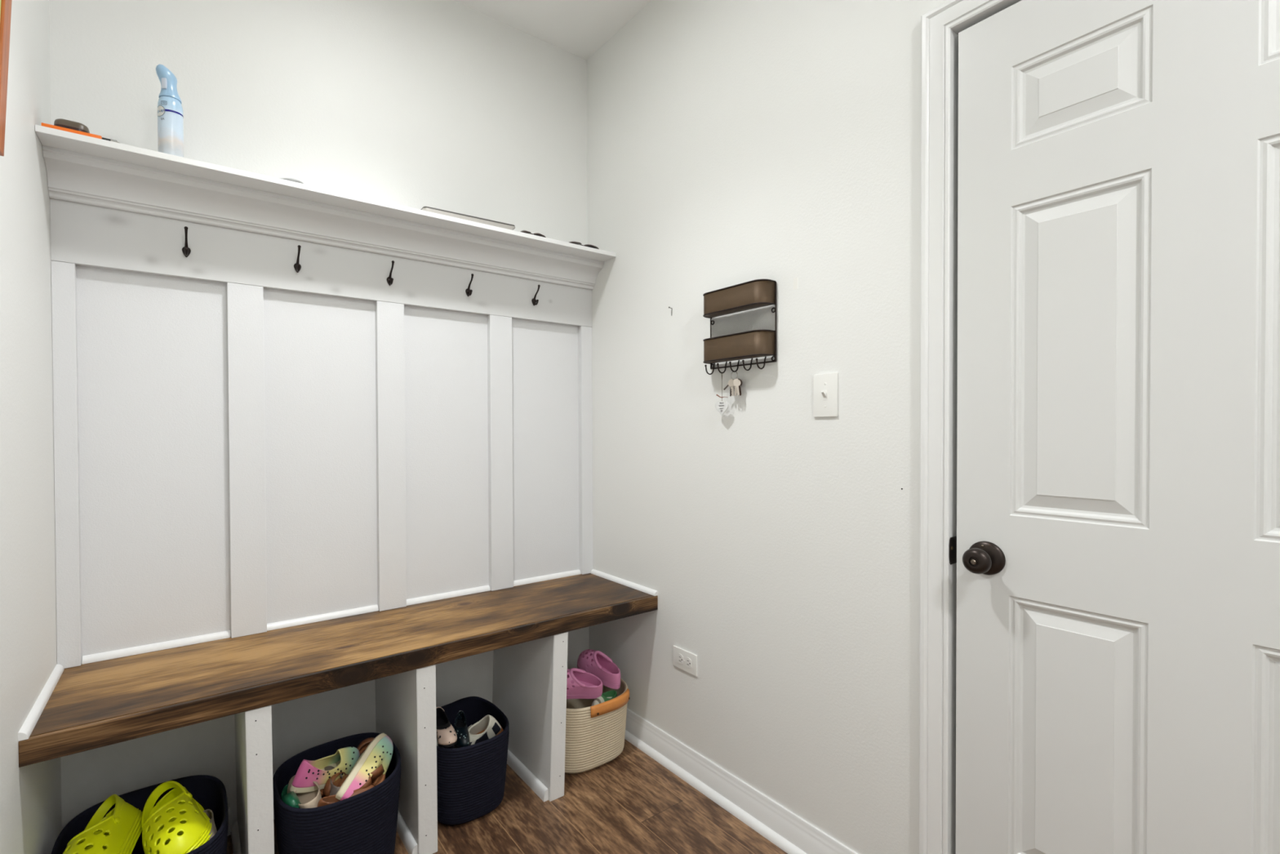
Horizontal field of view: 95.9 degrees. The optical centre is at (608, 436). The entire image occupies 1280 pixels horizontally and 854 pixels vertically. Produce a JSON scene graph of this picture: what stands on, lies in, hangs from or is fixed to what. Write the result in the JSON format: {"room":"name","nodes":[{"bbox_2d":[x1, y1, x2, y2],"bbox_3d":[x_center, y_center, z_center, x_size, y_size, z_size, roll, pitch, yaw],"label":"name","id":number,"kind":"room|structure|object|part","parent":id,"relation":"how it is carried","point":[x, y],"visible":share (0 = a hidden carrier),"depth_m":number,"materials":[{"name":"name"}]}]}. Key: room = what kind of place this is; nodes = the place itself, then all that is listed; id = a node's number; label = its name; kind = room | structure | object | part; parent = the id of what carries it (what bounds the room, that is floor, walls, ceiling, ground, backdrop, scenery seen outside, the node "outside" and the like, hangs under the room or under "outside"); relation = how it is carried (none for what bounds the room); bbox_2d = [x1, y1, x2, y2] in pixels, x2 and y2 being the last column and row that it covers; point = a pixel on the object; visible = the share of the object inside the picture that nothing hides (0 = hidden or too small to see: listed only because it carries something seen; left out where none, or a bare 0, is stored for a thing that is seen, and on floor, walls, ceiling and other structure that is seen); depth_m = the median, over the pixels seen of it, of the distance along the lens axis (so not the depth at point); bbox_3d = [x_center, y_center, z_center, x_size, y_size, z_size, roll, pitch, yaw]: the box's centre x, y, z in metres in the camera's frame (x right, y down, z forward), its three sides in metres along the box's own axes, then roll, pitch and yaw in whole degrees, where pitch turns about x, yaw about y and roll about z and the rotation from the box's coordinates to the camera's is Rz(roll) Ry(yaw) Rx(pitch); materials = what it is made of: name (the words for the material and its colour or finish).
{"room":"mudroom","nodes":[
{"label":"mudroom","id":0,"kind":"room"},
{"bbox_2d":[0,0,62,853],"bbox_3d":[-0.456,-0.182,0.060,0.120,2.729,3.400,-1,1,-36],"label":"wall","id":1,"kind":"structure","parent":0,"point":[30,795],"depth_m":1.20,"materials":[{"name":"white paint"}]},
{"bbox_2d":[0,0,12,156],"bbox_3d":[-0.896,-0.882,0.797,0.049,0.779,0.560,-1,1,-36],"label":"picture frame","id":2,"kind":"object","parent":1,"relation":"attached to","point":[5,5],"visible":1,"depth_m":1.00,"materials":[{"name":"brown wood"}]},
{"bbox_2d":[48,0,589,830],"bbox_3d":[-0.783,-0.204,2.000,1.880,2.729,0.120,-1,1,-36],"label":"wall","id":3,"kind":"structure","parent":0,"point":[449,105],"depth_m":1.85,"materials":[{"name":"white paint"}]},
{"bbox_2d":[49,198,592,668],"bbox_3d":[-0.737,-0.020,1.941,1.640,1.202,0.032,-1,1,-36],"label":"panelling","id":4,"kind":"object","parent":3,"relation":"attached to","point":[246,442],"visible":0.96,"depth_m":1.77,"materials":[{"name":"white paint"}]},
{"bbox_3d":[-1.232,0.578,1.587,0.322,0.018,0.014,-1,1,-36],"label":"molding","id":5,"kind":"part","parent":4,"relation":"part of","materials":[{"name":"white paint"}]},
{"bbox_2d":[182,226,191,257],"bbox_3d":[-1.157,-0.533,1.581,0.020,0.074,0.045,-1,1,-36],"label":"coat hook","id":6,"kind":"object","parent":4,"relation":"attached to","point":[186,251],"visible":1,"depth_m":1.58,"materials":[{"name":"brown metal"}]},
{"bbox_3d":[-1.169,-0.511,1.598,0.020,0.029,0.005,-1,1,-36],"label":"plate","id":7,"kind":"part","parent":6,"relation":"part of","materials":[{"name":"brown metal"}]},
{"bbox_2d":[293,244,301,272],"bbox_3d":[-0.936,-0.536,1.743,0.020,0.074,0.045,-1,1,-36],"label":"coat hook","id":8,"kind":"object","parent":4,"relation":"attached to","point":[297,266],"visible":1,"depth_m":1.74,"materials":[{"name":"brown metal"}]},
{"bbox_3d":[-0.948,-0.514,1.759,0.020,0.029,0.005,-1,1,-36],"label":"plate","id":9,"kind":"part","parent":8,"relation":"part of","materials":[{"name":"brown metal"}]},
{"bbox_3d":[-0.737,-0.534,1.931,1.640,0.174,0.025,-1,1,-36],"label":"hook rail","id":10,"kind":"part","parent":4,"relation":"part of","materials":[{"name":"white wood"}]},
{"bbox_3d":[-0.898,0.574,1.830,0.321,0.018,0.014,-1,1,-36],"label":"molding","id":11,"kind":"part","parent":4,"relation":"part of","materials":[{"name":"white paint"}]},
{"bbox_2d":[386,260,394,285],"bbox_3d":[-0.715,-0.538,1.904,0.020,0.074,0.045,-1,1,-36],"label":"coat hook","id":12,"kind":"object","parent":4,"relation":"attached to","point":[389,280],"visible":1,"depth_m":1.91,"materials":[{"name":"brown metal"}]},
{"bbox_3d":[-0.571,0.569,2.070,0.311,0.018,0.014,-1,1,-36],"label":"molding","id":13,"kind":"part","parent":4,"relation":"part of","materials":[{"name":"white paint"}]},
{"bbox_2d":[465,273,473,296],"bbox_3d":[-0.493,-0.541,2.066,0.020,0.074,0.045,-1,1,-36],"label":"coat hook","id":14,"kind":"object","parent":4,"relation":"attached to","point":[468,292],"visible":1,"depth_m":2.07,"materials":[{"name":"brown metal"}]},
{"bbox_3d":[-0.505,-0.519,2.082,0.020,0.029,0.005,-1,1,-36],"label":"plate","id":15,"kind":"part","parent":14,"relation":"part of","materials":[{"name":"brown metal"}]},
{"bbox_2d":[531,284,540,306],"bbox_3d":[-0.276,-0.544,2.225,0.020,0.074,0.045,-1,1,-36],"label":"coat hook","id":16,"kind":"object","parent":4,"relation":"attached to","point":[535,302],"visible":1,"depth_m":2.23,"materials":[{"name":"brown metal"}]},
{"bbox_3d":[-0.244,0.565,2.308,0.313,0.018,0.014,-1,1,-36],"label":"molding","id":17,"kind":"part","parent":4,"relation":"part of","materials":[{"name":"white paint"}]},
{"bbox_2d":[35,124,616,289],"bbox_3d":[-0.690,-0.656,1.865,1.639,0.112,0.201,-1,1,-36],"label":"wall shelf","id":18,"kind":"object","parent":3,"relation":"attached to","point":[82,169],"visible":1,"depth_m":1.68,"materials":[{"name":"white paint"}]},
{"bbox_2d":[53,119,89,133],"bbox_3d":[-1.278,-0.724,1.376,0.062,0.040,0.055,-1,1,-36],"label":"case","id":19,"kind":"object","parent":18,"relation":"on","point":[64,123],"visible":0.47,"depth_m":1.35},
{"bbox_2d":[40,122,120,143],"bbox_3d":[-1.234,-0.709,1.356,0.141,0.008,0.017,-1,1,-36],"label":"utility knife","id":20,"kind":"object","parent":18,"relation":"on","point":[42,123],"visible":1,"depth_m":1.34,"materials":[{"name":"orange plastic"}]},
{"bbox_3d":[-1.249,-0.708,1.345,0.104,0.008,0.017,-1,1,-36],"label":"handle","id":21,"kind":"part","parent":20,"relation":"part of","materials":[{"name":"orange plastic"}]},
{"bbox_2d":[155,64,183,157],"bbox_3d":[-1.122,-0.824,1.477,0.056,0.236,0.054,-1,1,-36],"label":"bottle","id":22,"kind":"object","parent":18,"relation":"on","point":[170,109],"visible":0.93,"depth_m":1.46,"materials":[{"name":"blue"}]},
{"bbox_2d":[278,177,303,183],"bbox_3d":[-0.890,-0.714,1.619,0.072,0.010,0.030,-1,1,-36],"label":"paper scrap","id":23,"kind":"object","parent":18,"relation":"on","point":[286,179],"visible":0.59,"depth_m":1.61,"materials":[{"name":"white paper"}]},
{"bbox_2d":[421,206,515,230],"bbox_3d":[-0.497,-0.727,1.993,0.322,0.024,0.150,-1,1,-34],"label":"laptop","id":24,"kind":"object","parent":18,"relation":"on","point":[489,222],"visible":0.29,"depth_m":1.93,"materials":[{"name":"silver metal"}]},
{"bbox_2d":[520,230,546,237],"bbox_3d":[-0.277,-0.729,2.079,0.112,0.021,0.044,-1,1,-33],"label":"sunglasses","id":25,"kind":"object","parent":18,"relation":"on","point":[522,231],"visible":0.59,"depth_m":2.07,"materials":[{"name":"grey plastic"}]},
{"bbox_2d":[568,240,599,248],"bbox_3d":[-0.102,-0.731,2.208,0.148,0.021,0.054,-1,1,-34],"label":"sunglasses","id":26,"kind":"object","parent":18,"relation":"on","point":[572,242],"visible":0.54,"depth_m":2.20,"materials":[{"name":"grey plastic"}]},
{"bbox_2d":[359,774,372,788],"bbox_3d":[-0.638,0.912,1.507,0.035,0.044,0.053,2,17,12],"label":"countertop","id":27,"kind":"structure","parent":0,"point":[368,783],"depth_m":1.49,"materials":[{"name":"multicoloured rubber"}]},
{"bbox_2d":[226,738,787,853],"bbox_3d":[0.225,1.198,0.644,1.880,0.050,3.520,-1,1,-36],"label":"floor","id":28,"kind":"structure","parent":0,"point":[628,803],"depth_m":1.73,"materials":[{"name":"wood"}]},
{"bbox_2d":[51,774,228,853],"bbox_3d":[-1.078,1.031,1.344,0.323,0.276,0.323,-1,1,-36],"label":"rope basket","id":29,"kind":"object","parent":28,"relation":"on","point":[209,791],"visible":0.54,"depth_m":1.45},
{"bbox_2d":[62,793,142,853],"bbox_3d":[-1.144,0.942,1.297,0.127,0.144,0.278,-1,1,-26],"label":"clog","id":30,"kind":"object","parent":29,"relation":"in","point":[118,832],"visible":0.99,"depth_m":1.32,"materials":[{"name":"yellow plastic"}]},
{"bbox_2d":[141,780,212,853],"bbox_3d":[-1.025,0.931,1.369,0.282,0.132,0.131,0,1,43],"label":"clog","id":31,"kind":"object","parent":29,"relation":"in","point":[177,824],"visible":1,"depth_m":1.32,"materials":[{"name":"yellow plastic"}]},
{"bbox_2d":[203,808,217,839],"bbox_3d":[-0.965,0.944,1.377,0.051,0.060,0.154,-1,1,-41],"label":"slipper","id":32,"kind":"object","parent":29,"relation":"in","point":[209,812],"visible":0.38,"depth_m":1.38,"materials":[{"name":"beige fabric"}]},
{"bbox_2d":[272,732,400,853],"bbox_3d":[-0.730,1.023,1.561,0.309,0.283,0.309,-1,1,-36],"label":"rope basket","id":33,"kind":"object","parent":28,"relation":"on","point":[365,822],"visible":0.75,"depth_m":1.46,"materials":[{"name":"black fabric"}]},
{"bbox_2d":[280,783,301,808],"bbox_3d":[-0.803,0.919,1.457,0.040,0.051,0.108,-1,1,-40],"label":"shoe","id":34,"kind":"object","parent":33,"relation":"in","point":[291,798],"visible":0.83,"depth_m":1.43,"materials":[{"name":"green rubber"}]},
{"bbox_2d":[287,774,321,808],"bbox_3d":[-0.773,0.919,1.483,0.159,0.068,0.074,0,1,44],"label":"shoe","id":35,"kind":"object","parent":33,"relation":"in","point":[308,799],"visible":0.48,"depth_m":1.48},
{"bbox_2d":[289,746,359,792],"bbox_3d":[-0.754,0.888,1.555,0.077,0.115,0.204,0,1,17],"label":"clog","id":36,"kind":"object","parent":33,"relation":"in","point":[308,771],"visible":0.94,"depth_m":1.52,"materials":[{"name":"multicoloured rubber"}]},
{"bbox_2d":[324,765,342,795],"bbox_3d":[-0.731,0.926,1.535,0.143,0.058,0.048,0,1,44],"label":"shoe","id":37,"kind":"object","parent":33,"relation":"in","point":[334,789],"visible":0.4,"depth_m":1.50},
{"bbox_2d":[317,784,373,806],"bbox_3d":[-0.665,0.924,1.468,0.140,0.045,0.042,-1,1,-41],"label":"sandal","id":38,"kind":"object","parent":33,"relation":"in","point":[330,799],"visible":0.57,"depth_m":1.46,"materials":[{"name":"brown leather"}]},
{"bbox_2d":[320,771,372,796],"bbox_3d":[-0.700,0.918,1.530,0.172,0.056,0.069,0,1,13],"label":"sandal","id":39,"kind":"object","parent":33,"relation":"in","point":[325,792],"visible":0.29,"depth_m":1.51,"materials":[{"name":"brown leather"}]},
{"bbox_2d":[335,732,393,799],"bbox_3d":[-0.653,0.897,1.553,0.086,0.120,0.199,0,1,6],"label":"clog","id":40,"kind":"object","parent":33,"relation":"in","point":[379,751],"visible":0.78,"depth_m":1.55,"materials":[{"name":"multicoloured rubber"}]},
{"bbox_2d":[356,737,385,786],"bbox_3d":[-0.656,0.906,1.608,0.068,0.068,0.172,-1,1,-33],"label":"sandal","id":41,"kind":"object","parent":33,"relation":"in","point":[377,776],"visible":0.37,"depth_m":1.56,"materials":[{"name":"brown leather"}]},
{"bbox_2d":[17,568,657,853],"bbox_3d":[-0.612,0.864,1.785,1.640,0.596,0.443,-1,1,-36],"label":"storage bench","id":42,"kind":"object","parent":28,"relation":"on","point":[84,707],"visible":0.94,"depth_m":1.60,"materials":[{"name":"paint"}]},
{"bbox_3d":[-1.260,0.583,1.289,0.014,0.016,0.408,-1,1,-36],"label":"edge molding","id":43,"kind":"part","parent":42,"relation":"part of","materials":[{"name":"white paint"}]},
{"bbox_3d":[-1.254,1.130,1.585,0.362,0.075,0.012,-1,1,-36],"label":"molding","id":44,"kind":"part","parent":42,"relation":"part of","materials":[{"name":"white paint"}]},
{"bbox_3d":[-0.974,1.149,1.523,0.016,0.036,0.412,-1,1,-36],"label":"molding","id":45,"kind":"part","parent":42,"relation":"part of","materials":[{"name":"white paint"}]},
{"bbox_3d":[-0.655,1.145,1.756,0.016,0.036,0.412,-1,1,-36],"label":"molding","id":46,"kind":"part","parent":42,"relation":"part of","materials":[{"name":"white paint"}]},
{"bbox_3d":[-0.319,1.141,2.001,0.016,0.036,0.412,-1,1,-36],"label":"molding","id":47,"kind":"part","parent":42,"relation":"part of","materials":[{"name":"white paint"}]},
{"bbox_3d":[0.053,0.566,2.248,0.014,0.016,0.410,-1,1,-36],"label":"edge molding","id":48,"kind":"part","parent":42,"relation":"part of","materials":[{"name":"white paint"}]},
{"bbox_2d":[436,696,509,824],"bbox_3d":[-0.464,1.028,1.838,0.268,0.264,0.288,-1,1,-36],"label":"rope basket","id":49,"kind":"object","parent":28,"relation":"on","point":[471,779],"visible":0.56,"depth_m":1.73,"materials":[{"name":"black fabric"}]},
{"bbox_2d":[435,706,457,746],"bbox_3d":[-0.505,0.884,1.754,0.060,0.071,0.154,-1,1,-39],"label":"shoe","id":50,"kind":"object","parent":49,"relation":"in","point":[446,736],"visible":0.7,"depth_m":1.72,"materials":[{"name":"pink fabric"}]},
{"bbox_2d":[453,710,470,747],"bbox_3d":[-0.456,0.906,1.782,0.047,0.066,0.146,0,1,-20],"label":"shoe","id":51,"kind":"object","parent":49,"relation":"in","point":[460,727],"visible":0.86,"depth_m":1.75,"materials":[{"name":"black fabric"}]},
{"bbox_2d":[453,714,503,747],"bbox_3d":[-0.408,0.941,1.815,0.156,0.135,0.081,0,1,-14],"label":"sneaker","id":52,"kind":"object","parent":49,"relation":"in","point":[488,726],"visible":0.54,"depth_m":1.81,"materials":[{"name":"white fabric"}]},
{"bbox_3d":[-0.406,0.954,1.784,0.088,0.044,0.010,-29,34,-18],"label":"panel","id":53,"kind":"part","parent":52,"relation":"part of","materials":[{"name":"black fabric"}]},
{"bbox_3d":[-0.353,0.918,1.814,0.021,0.041,0.010,-29,34,-18],"label":"heel panel","id":54,"kind":"part","parent":52,"relation":"part of","materials":[{"name":"black fabric"}]},
{"bbox_2d":[564,678,630,773],"bbox_3d":[-0.102,1.035,2.115,0.330,0.242,0.319,-1,1,-36],"label":"rope basket","id":55,"kind":"object","parent":28,"relation":"on","point":[595,735],"visible":0.51,"depth_m":1.99,"materials":[{"name":"beige fabric"}]},
{"bbox_2d":[566,667,602,698],"bbox_3d":[-0.114,0.869,2.036,0.190,0.111,0.092,0,1,-1],"label":"clog","id":56,"kind":"object","parent":55,"relation":"in","point":[580,684],"visible":0.65,"depth_m":2.02,"materials":[{"name":"pink plastic"}]},
{"bbox_2d":[577,648,620,688],"bbox_3d":[-0.032,0.859,2.151,0.190,0.116,0.085,0,1,36],"label":"clog","id":57,"kind":"object","parent":55,"relation":"in","point":[593,661],"visible":0.96,"depth_m":2.13,"materials":[{"name":"pink plastic"}]},
{"bbox_2d":[591,689,617,705],"bbox_3d":[-0.017,0.940,2.058,0.048,0.044,0.125,0,1,38],"label":"shoe","id":58,"kind":"object","parent":55,"relation":"in","point":[609,695],"visible":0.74,"depth_m":2.05,"materials":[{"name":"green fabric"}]},
{"bbox_3d":[0.015,0.936,2.021,0.193,0.041,0.029,-1,1,-45],"label":"leather handle","id":59,"kind":"part","parent":55,"relation":"part of","materials":[{"name":"orange leather"}]},
{"bbox_2d":[453,0,651,60],"bbox_3d":[0.214,-1.581,0.610,1.880,0.050,3.520,-1,1,-36],"label":"ceiling","id":60,"kind":"structure","parent":0,"point":[579,28],"depth_m":2.16,"materials":[{"name":"white paint"}]},
{"bbox_2d":[586,0,948,853],"bbox_3d":[0.966,-0.200,1.097,0.120,2.729,3.400,-1,1,-36],"label":"wall","id":61,"kind":"structure","parent":0,"point":[730,143],"depth_m":1.68,"materials":[{"name":"white paint"}]},
{"bbox_2d":[673,644,697,675],"bbox_3d":[0.262,0.766,1.970,0.007,0.070,0.114,-1,1,-36],"label":"wall outlet","id":62,"kind":"object","parent":61,"relation":"attached to","point":[686,660],"visible":1,"depth_m":1.97,"materials":[{"name":"white plastic"}]},
{"bbox_2d":[677,653,683,663],"bbox_3d":[0.249,0.766,1.985,0.004,0.034,0.028,-1,1,-36],"label":"socket","id":63,"kind":"object","parent":62,"relation":"attached to","point":[680,656],"depth_m":1.98,"materials":[{"name":"white plastic"}]},
{"bbox_2d":[684,657,691,667],"bbox_3d":[0.272,0.766,1.954,0.004,0.034,0.028,-1,1,-36],"label":"socket","id":64,"kind":"object","parent":62,"relation":"attached to","point":[687,660],"depth_m":1.95,"materials":[{"name":"white plastic"}]},
{"bbox_2d":[702,279,777,374],"bbox_3d":[0.383,-0.320,1.737,0.060,0.252,0.258,-1,1,-36],"label":"key rack","id":65,"kind":"object","parent":61,"relation":"attached to","point":[757,293],"visible":1,"depth_m":1.70,"materials":[{"name":"brown metal"}]},
{"bbox_2d":[715,373,728,416],"bbox_3d":[0.352,-0.129,1.790,0.006,0.133,0.053,-1,1,-36],"label":"tag","id":66,"kind":"object","parent":65,"relation":"hanging from","point":[722,407],"visible":1,"depth_m":1.79,"materials":[{"name":"white"}]},
{"bbox_3d":[0.353,-0.152,1.790,0.001,0.087,0.004,-1,1,-36],"label":"cord","id":67,"kind":"part","parent":66,"relation":"part of","materials":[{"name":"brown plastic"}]},
{"bbox_2d":[723,370,742,395],"bbox_3d":[0.379,-0.160,1.752,0.026,0.077,0.062,-1,1,-36],"label":"keys","id":68,"kind":"object","parent":65,"relation":"hanging from","point":[736,383],"visible":1,"depth_m":1.74,"materials":[{"name":"silver metal"}]},
{"bbox_2d":[702,329,775,364],"bbox_3d":[0.383,-0.267,1.737,0.058,0.073,0.252,-1,1,-36],"label":"tray","id":69,"kind":"object","parent":65,"relation":"on","point":[751,344],"depth_m":1.69,"materials":[{"name":"brown metal"}]},
{"bbox_2d":[702,279,775,318],"bbox_3d":[0.382,-0.411,1.735,0.058,0.069,0.252,-1,1,-36],"label":"tray","id":70,"kind":"object","parent":65,"relation":"on","point":[757,293],"depth_m":1.69,"materials":[{"name":"brown metal"}]},
{"bbox_2d":[624,707,857,853],"bbox_3d":[0.312,1.108,1.886,0.032,0.099,1.374,-1,1,-36],"label":"baseboard","id":71,"kind":"structure","parent":61,"relation":"attached to","point":[787,830],"depth_m":1.78,"materials":[{"name":"white paint"}]},
{"bbox_3d":[0.307,1.147,1.883,0.018,0.021,1.374,-1,1,-36],"label":"shoe molding","id":72,"kind":"part","parent":71,"relation":"part of","materials":[{"name":"white paint"}]},
{"bbox_2d":[813,372,838,417],"bbox_3d":[0.571,-0.109,1.523,0.018,0.114,0.070,-1,1,-36],"label":"light switch","id":73,"kind":"object","parent":61,"relation":"attached to","point":[825,385],"visible":1,"depth_m":1.52,"materials":[{"name":"white plastic"}]},
{"bbox_3d":[0.574,-0.109,1.526,0.003,0.025,0.011,-1,1,-36],"label":"toggle frame","id":74,"kind":"part","parent":73,"relation":"part of","materials":[{"name":"white plastic"}]},
{"bbox_2d":[948,535,956,564],"bbox_3d":[0.772,0.255,1.289,0.036,0.060,0.003,-1,1,-36],"label":"strike plate","id":75,"kind":"object","parent":61,"relation":"attached to","point":[953,540],"visible":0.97,"depth_m":1.29,"materials":[{"name":"brown metal"}]},
{"bbox_2d":[919,0,1022,853],"bbox_3d":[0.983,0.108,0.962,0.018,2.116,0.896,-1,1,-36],"label":"trim","id":76,"kind":"structure","parent":61,"relation":"attached to","point":[938,24],"depth_m":1.29,"materials":[{"name":"white paint"}]},
{"bbox_2d":[955,0,1279,853],"bbox_3d":[0.979,0.138,0.959,0.102,2.033,0.754,-1,1,-36],"label":"door","id":77,"kind":"structure","parent":61,"relation":"in","point":[1117,646],"depth_m":1.05,"materials":[{"name":"white paint"}]}
]}

